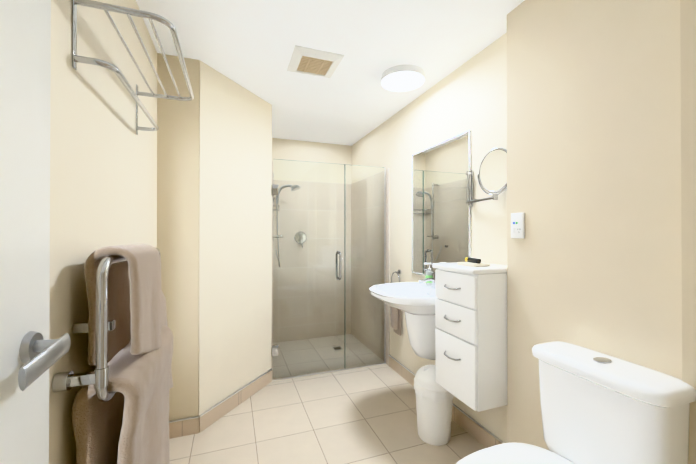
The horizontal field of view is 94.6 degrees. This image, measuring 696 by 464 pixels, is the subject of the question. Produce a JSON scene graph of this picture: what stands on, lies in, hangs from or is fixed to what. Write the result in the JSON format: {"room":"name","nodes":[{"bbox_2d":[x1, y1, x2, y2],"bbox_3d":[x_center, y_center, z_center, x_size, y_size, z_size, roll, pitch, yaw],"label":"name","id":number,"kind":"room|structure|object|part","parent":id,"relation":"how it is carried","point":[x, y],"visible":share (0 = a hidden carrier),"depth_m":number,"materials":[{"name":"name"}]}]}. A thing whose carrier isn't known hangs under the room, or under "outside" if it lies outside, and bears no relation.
{"room":"bathroom","nodes":[
{"label":"bathroom","id":0,"kind":"room"},
{"bbox_2d":[49,0,156,463],"bbox_3d":[-0.713,0.081,0.541,0.100,2.400,3.240,0,0,-20],"label":"wall","id":1,"kind":"structure","parent":0,"point":[103,173],"depth_m":1.04,"materials":[{"name":"paint"}]},
{"bbox_2d":[0,0,70,463],"bbox_3d":[-0.516,0.259,0.338,0.108,2.018,0.825,0,0,-20],"label":"door leaf","id":2,"kind":"structure","parent":1,"relation":"in","point":[31,353],"depth_m":0.63,"materials":[{"name":"paint"}]},
{"bbox_3d":[-0.566,0.239,0.604,0.020,0.057,0.145,0,0,-20],"label":"door handle lever","id":3,"kind":"part","parent":2,"relation":"part of","materials":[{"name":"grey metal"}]},
{"bbox_2d":[52,244,172,463],"bbox_3d":[-0.811,0.631,1.234,0.188,1.173,0.803,0,0,-20],"label":"heated towel rail","id":4,"kind":"object","parent":1,"relation":"attached to","point":[120,410],"visible":1,"depth_m":0.99,"materials":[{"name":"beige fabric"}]},
{"bbox_3d":[-0.724,0.398,0.865,0.100,0.028,0.024,0,0,-20],"label":"arm","id":5,"kind":"part","parent":4,"relation":"part of"},
{"bbox_3d":[-0.758,0.283,0.960,0.100,0.028,0.024,0,0,-20],"label":"arm","id":6,"kind":"part","parent":4,"relation":"part of"},
{"bbox_2d":[71,325,172,463],"bbox_3d":[-0.790,0.818,1.190,0.177,0.800,0.630,0,0,-20],"label":"towel","id":7,"kind":"object","parent":4,"relation":"hanging from","point":[130,425],"depth_m":1.02,"materials":[{"name":"beige fabric"}]},
{"bbox_2d":[85,244,161,365],"bbox_3d":[-0.758,0.270,1.113,0.147,0.451,0.371,0,0,-20],"label":"towel","id":8,"kind":"object","parent":4,"relation":"hanging from","point":[134,275],"depth_m":1.07,"materials":[{"name":"beige fabric"}]},
{"bbox_2d":[161,290,172,388],"bbox_3d":[-0.843,0.451,1.439,0.061,0.655,0.397,0,0,-20],"label":"towel","id":9,"kind":"object","parent":4,"relation":"hanging from","point":[166,333],"depth_m":1.44,"materials":[{"name":"beige fabric"}]},
{"bbox_2d":[72,0,193,134],"bbox_3d":[-0.793,-0.595,1.292,0.259,0.240,0.682,0,0,-20],"label":"shelf rack","id":10,"kind":"object","parent":1,"relation":"attached to","point":[128,12],"visible":1,"depth_m":1.07,"materials":[{"name":"silver metal"}]},
{"bbox_2d":[157,53,198,420],"bbox_3d":[-1.137,0.088,2.057,0.337,2.400,0.100,0,0,-20],"label":"wall","id":11,"kind":"structure","parent":0,"point":[178,186],"depth_m":2.03,"materials":[{"name":"paint"}]},
{"bbox_2d":[169,418,198,438],"bbox_3d":[-1.070,1.238,2.018,0.240,0.100,0.008,0,0,-20],"label":"baseboard","id":12,"kind":"object","parent":11,"relation":"attached to","point":[183,428],"visible":0.64,"depth_m":2.02,"materials":[{"name":"tile"}]},
{"bbox_2d":[169,416,198,422],"bbox_3d":[-1.070,1.184,2.017,0.240,0.008,0.010,0,0,-20],"label":"baseboard trim","id":13,"kind":"object","parent":12,"relation":"on","point":[188,418],"visible":0.64,"depth_m":2.03,"materials":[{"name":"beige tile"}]},
{"bbox_2d":[198,60,271,415],"bbox_3d":[-0.857,0.090,2.450,0.100,2.400,0.776,0,0,22],"label":"wall","id":14,"kind":"structure","parent":0,"point":[235,217],"depth_m":2.35,"materials":[{"name":"paint"}]},
{"bbox_2d":[199,368,272,432],"bbox_3d":[-0.806,1.236,2.423,0.011,0.108,0.782,0,0,22],"label":"skirt","id":15,"kind":"object","parent":14,"relation":"attached to","point":[212,416],"depth_m":2.34,"materials":[{"name":"tile"}]},
{"bbox_3d":[-0.806,1.186,2.423,0.010,0.008,0.782,0,0,22],"label":"angled skirting trim","id":16,"kind":"part","parent":15,"relation":"part of","materials":[{"name":"beige tile"}]},
{"bbox_2d":[271,317,271,367],"bbox_3d":[-0.895,0.095,3.285,0.100,2.400,1.077,0,0,-20],"label":"wall","id":17,"kind":"structure","parent":0,"point":[271,342],"depth_m":2.79,"materials":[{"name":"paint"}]},
{"bbox_2d":[272,161,272,367],"bbox_3d":[-0.825,0.339,3.250,0.008,1.910,0.972,0,0,-20],"label":"shower wall tiles","id":18,"kind":"structure","parent":17,"relation":"attached to","point":[272,263],"depth_m":2.79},
{"bbox_2d":[272,138,351,183],"bbox_3d":[-0.493,0.098,3.951,1.310,2.400,0.100,0,0,-20],"label":"wall","id":19,"kind":"structure","parent":0,"point":[314,153],"depth_m":3.92,"materials":[{"name":"paint"}]},
{"bbox_2d":[273,180,350,342],"bbox_3d":[-0.475,0.343,3.898,1.110,1.910,0.008,0,0,-20],"label":"shower wall tiles","id":20,"kind":"structure","parent":19,"relation":"attached to","point":[324,236],"depth_m":3.91,"materials":[{"name":"beige tile"}]},
{"bbox_2d":[294,231,306,247],"bbox_3d":[-0.556,0.090,3.817,0.150,0.196,0.093,0,0,-20],"label":"shower mixer","id":21,"kind":"object","parent":20,"relation":"attached to","point":[298,236],"depth_m":3.84,"materials":[{"name":"silver metal"}]},
{"bbox_2d":[169,364,485,463],"bbox_3d":[-0.051,1.336,1.605,2.075,0.100,4.800,0,0,-20],"label":"floor","id":22,"kind":"structure","parent":0,"point":[365,415],"depth_m":2.09,"materials":[{"name":"tile"}]},
{"bbox_2d":[273,334,383,378],"bbox_3d":[-0.307,1.293,3.433,1.094,0.004,0.972,0,0,-20],"label":"floor","id":23,"kind":"structure","parent":22,"relation":"on","point":[325,356],"depth_m":3.33,"materials":[{"name":"beige tile"}]},
{"bbox_2d":[272,363,385,380],"bbox_3d":[-0.145,1.289,2.975,1.102,0.008,0.024,0,0,-20],"label":"trim","id":24,"kind":"structure","parent":22,"relation":"on","point":[325,372],"depth_m":2.94,"materials":[{"name":"silver metal"}]},
{"bbox_2d":[272,159,385,378],"bbox_3d":[-0.146,0.323,2.980,1.101,1.920,0.132,0,0,-20],"label":"glass shower screen","id":25,"kind":"object","parent":24,"relation":"on","point":[275,192],"visible":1,"depth_m":3.01,"materials":[{"name":"clear glass"}]},
{"bbox_3d":[-0.342,0.321,2.909,0.660,1.916,0.010,0,0,-20],"label":"door","id":26,"kind":"part","parent":25,"relation":"part of","materials":[{"name":"clear glass"}]},
{"bbox_3d":[-0.102,0.313,3.034,0.021,0.262,0.060,0,0,-20],"label":"handle","id":27,"kind":"part","parent":25,"relation":"part of","materials":[{"name":"silver metal"}]},
{"bbox_3d":[-0.078,0.313,2.966,0.021,0.262,0.060,0,0,-20],"label":"handle","id":28,"kind":"part","parent":25,"relation":"part of","materials":[{"name":"silver metal"}]},
{"bbox_2d":[414,365,453,445],"bbox_3d":[0.543,1.070,2.028,0.253,0.437,0.252,0,0,-20],"label":"bin","id":29,"kind":"object","parent":22,"relation":"on","point":[434,400],"visible":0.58,"depth_m":1.94,"materials":[{"name":"white plastic"}]},
{"bbox_3d":[0.543,0.903,2.030,0.248,0.104,0.248,0,0,-20],"label":"lid","id":30,"kind":"part","parent":29,"relation":"part of","materials":[{"name":"white plastic"}]},
{"bbox_2d":[456,341,695,463],"bbox_3d":[0.659,0.865,1.047,0.696,0.838,0.460,0,0,-20],"label":"toilet","id":31,"kind":"object","parent":22,"relation":"on","point":[598,407],"visible":0.98,"depth_m":1.06,"materials":[{"name":"white ceramic"}]},
{"bbox_3d":[0.576,0.844,1.032,0.530,0.038,0.432,0,0,-20],"label":"seat lid","id":32,"kind":"part","parent":31,"relation":"part of","materials":[{"name":"white plastic"}]},
{"bbox_3d":[0.890,0.476,1.127,0.208,0.049,0.448,0,0,-20],"label":"cistern lid","id":33,"kind":"part","parent":31,"relation":"part of","materials":[{"name":"white ceramic"}]},
{"bbox_2d":[136,0,524,145],"bbox_3d":[-0.051,-1.164,1.617,2.075,0.100,4.800,0,0,-20],"label":"ceiling","id":34,"kind":"structure","parent":0,"point":[249,45],"depth_m":1.90,"materials":[{"name":"paint"}]},
{"bbox_2d":[287,45,343,77],"bbox_3d":[-0.221,-1.099,2.108,0.310,0.024,0.310,0,0,-20],"label":"ceiling vent","id":35,"kind":"object","parent":34,"relation":"in","point":[313,62],"visible":1,"depth_m":2.06,"materials":[{"name":"white plastic"}]},
{"bbox_2d":[381,64,424,91],"bbox_3d":[0.388,-1.083,2.276,0.312,0.056,0.312,0,0,-20],"label":"ceiling light","id":36,"kind":"object","parent":34,"relation":"attached to","point":[403,77],"visible":1,"depth_m":2.21,"materials":[{"name":"white plastic"}]},
{"bbox_2d":[382,72,423,91],"bbox_3d":[0.388,-1.058,2.276,0.300,0.008,0.300,0,0,-20],"label":"diffuser","id":37,"kind":"object","parent":36,"relation":"attached to","point":[392,81],"depth_m":2.24,"materials":[{"name":"white plastic"}]},
{"bbox_2d":[352,32,507,442],"bbox_3d":[0.530,0.093,2.905,0.100,2.400,2.765,0,0,-20],"label":"wall","id":38,"kind":"structure","parent":0,"point":[471,94],"depth_m":2.24,"materials":[{"name":"paint"}]},
{"bbox_2d":[351,168,389,365],"bbox_3d":[0.222,0.341,3.593,0.008,1.910,1.042,0,0,-20],"label":"shower wall tiles","id":39,"kind":"structure","parent":38,"relation":"attached to","point":[367,298],"depth_m":3.52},
{"bbox_2d":[390,270,401,335],"bbox_3d":[0.440,0.631,2.904,0.070,0.581,0.160,0,0,-20],"label":"towel ring","id":40,"kind":"object","parent":38,"relation":"attached to","point":[395,316],"visible":0.52,"depth_m":2.87,"materials":[{"name":"silver metal"}]},
{"bbox_2d":[369,263,436,359],"bbox_3d":[0.436,0.560,2.216,0.540,0.663,0.595,0,0,-20],"label":"basin","id":41,"kind":"object","parent":38,"relation":"attached to","point":[414,302],"visible":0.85,"depth_m":2.16,"materials":[{"name":"white ceramic"}]},
{"bbox_3d":[0.436,0.479,2.217,0.540,0.171,0.595,0,0,-20],"label":"bowl","id":42,"kind":"part","parent":41,"relation":"part of","materials":[{"name":"white ceramic"}]},
{"bbox_2d":[419,268,434,288],"bbox_3d":[0.573,0.326,2.267,0.160,0.145,0.056,0,0,-20],"label":"tap","id":43,"kind":"object","parent":41,"relation":"on","point":[432,279],"depth_m":2.27,"materials":[{"name":"silver metal"}]},
{"bbox_2d":[426,271,433,285],"bbox_3d":[0.607,0.342,2.386,0.058,0.104,0.058,0,0,-20],"label":"soap bottle","id":44,"kind":"object","parent":41,"relation":"on","point":[428,274],"depth_m":2.36,"materials":[{"name":"white"}]},
{"bbox_2d":[412,130,470,273],"bbox_3d":[0.662,-0.162,2.382,0.009,0.984,0.708,0,0,-20],"label":"mirror glass","id":45,"kind":"object","parent":38,"relation":"attached to","point":[440,220],"depth_m":2.33,"materials":[{"name":"silver"}]},
{"bbox_3d":[0.543,-0.153,2.708,0.009,0.970,0.014,0,0,-20],"label":"mirror frame","id":46,"kind":"part","parent":45,"relation":"part of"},
{"bbox_3d":[0.662,-0.647,2.384,0.009,0.014,0.708,0,0,-20],"label":"mirror frame","id":47,"kind":"part","parent":45,"relation":"part of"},
{"bbox_3d":[0.780,-0.157,2.056,0.009,0.970,0.014,0,0,-20],"label":"mirror frame","id":48,"kind":"part","parent":45,"relation":"part of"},
{"bbox_2d":[389,356,501,447],"bbox_3d":[0.658,1.240,2.387,0.008,0.100,1.515,0,0,-20],"label":"skirt","id":49,"kind":"object","parent":38,"relation":"attached to","point":[482,436],"visible":0.36,"depth_m":2.09,"materials":[{"name":"tile"}]},
{"bbox_2d":[389,355,503,443],"bbox_3d":[0.657,1.186,2.387,0.010,0.008,1.515,0,0,-20],"label":"baseboard","id":50,"kind":"structure","parent":38,"relation":"attached to","point":[481,426],"depth_m":2.04,"materials":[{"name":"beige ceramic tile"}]},
{"bbox_2d":[432,257,506,411],"bbox_3d":[0.697,0.515,1.784,0.345,0.745,0.345,0,0,-20],"label":"drawer cabinet","id":51,"kind":"object","parent":38,"relation":"attached to","point":[471,334],"visible":0.9,"depth_m":1.63,"materials":[{"name":"white laminate"}]},
{"bbox_3d":[0.553,0.669,1.725,0.034,0.019,0.132,0,0,-20],"label":"handle","id":52,"kind":"part","parent":51,"relation":"part of","materials":[{"name":"silver metal"}]},
{"bbox_3d":[0.553,0.469,1.726,0.034,0.019,0.132,0,0,-20],"label":"handle","id":53,"kind":"part","parent":51,"relation":"part of","materials":[{"name":"silver metal"}]},
{"bbox_3d":[0.553,0.299,1.727,0.034,0.019,0.132,0,0,-20],"label":"handle","id":54,"kind":"part","parent":51,"relation":"part of","materials":[{"name":"silver metal"}]},
{"bbox_3d":[0.576,0.473,1.734,0.020,0.168,0.329,0,0,-20],"label":"drawer","id":55,"kind":"part","parent":51,"relation":"part of","materials":[{"name":"white laminate"}]},
{"bbox_3d":[0.576,0.300,1.735,0.020,0.163,0.329,0,0,-20],"label":"drawer","id":56,"kind":"part","parent":51,"relation":"part of","materials":[{"name":"white laminate"}]},
{"bbox_3d":[0.576,0.723,1.733,0.020,0.318,0.329,0,0,-20],"label":"drawer","id":57,"kind":"part","parent":51,"relation":"part of","materials":[{"name":"white laminate"}]},
{"bbox_2d":[466,147,506,206],"bbox_3d":[0.818,-0.315,1.852,0.077,0.304,0.414,0,0,-20],"label":"round mirror","id":58,"kind":"object","parent":38,"relation":"attached to","point":[492,176],"visible":0.77,"depth_m":1.80,"materials":[{"name":"silver metal"}]},
{"bbox_3d":[0.789,-0.190,1.907,0.055,0.020,0.263,0,0,-20],"label":"arm","id":59,"kind":"part","parent":58,"relation":"part of"},
{"bbox_2d":[507,0,681,449],"bbox_3d":[0.995,0.085,1.285,0.100,2.400,0.792,0,0,-20],"label":"wall","id":60,"kind":"structure","parent":0,"point":[594,259],"depth_m":1.25,"materials":[{"name":"paint"}]},
{"bbox_2d":[511,213,524,238],"bbox_3d":[0.831,-0.031,1.572,0.012,0.125,0.075,0,0,-20],"label":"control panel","id":61,"kind":"object","parent":60,"relation":"attached to","point":[515,218],"depth_m":1.56,"materials":[{"name":"white plastic"}]},
{"bbox_3d":[0.832,-0.031,1.573,0.010,0.125,0.075,0,0,-20],"label":"electrical outlet plate","id":62,"kind":"part","parent":61,"relation":"part of","materials":[{"name":"white plastic"}]},
{"bbox_2d":[680,0,695,463],"bbox_3d":[1.324,0.080,0.323,0.139,2.400,1.440,0,0,-20],"label":"wall","id":63,"kind":"structure","parent":60,"relation":"attached to","point":[688,57],"depth_m":0.96,"materials":[{"name":"paint"}]},
{"bbox_3d":[-0.793,-0.370,3.456,0.057,0.037,0.052,0,0,-20],"label":"holder","id":64,"kind":"object","parent":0,"visible":0},
{"bbox_2d":[276,184,291,203],"bbox_3d":[-0.691,-0.408,3.454,0.174,0.209,0.036,0,0,-9],"label":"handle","id":65,"kind":"object","parent":64,"relation":"attached to","point":[281,188],"depth_m":3.44,"materials":[{"name":"metal"}]},
{"bbox_2d":[275,204,279,266],"bbox_3d":[-0.740,0.033,3.367,0.063,0.676,0.172,0,0,-20],"label":"hose","id":66,"kind":"object","parent":65,"relation":"attached to","point":[277,238],"depth_m":3.42,"materials":[{"name":"silver metal"}]}
]}

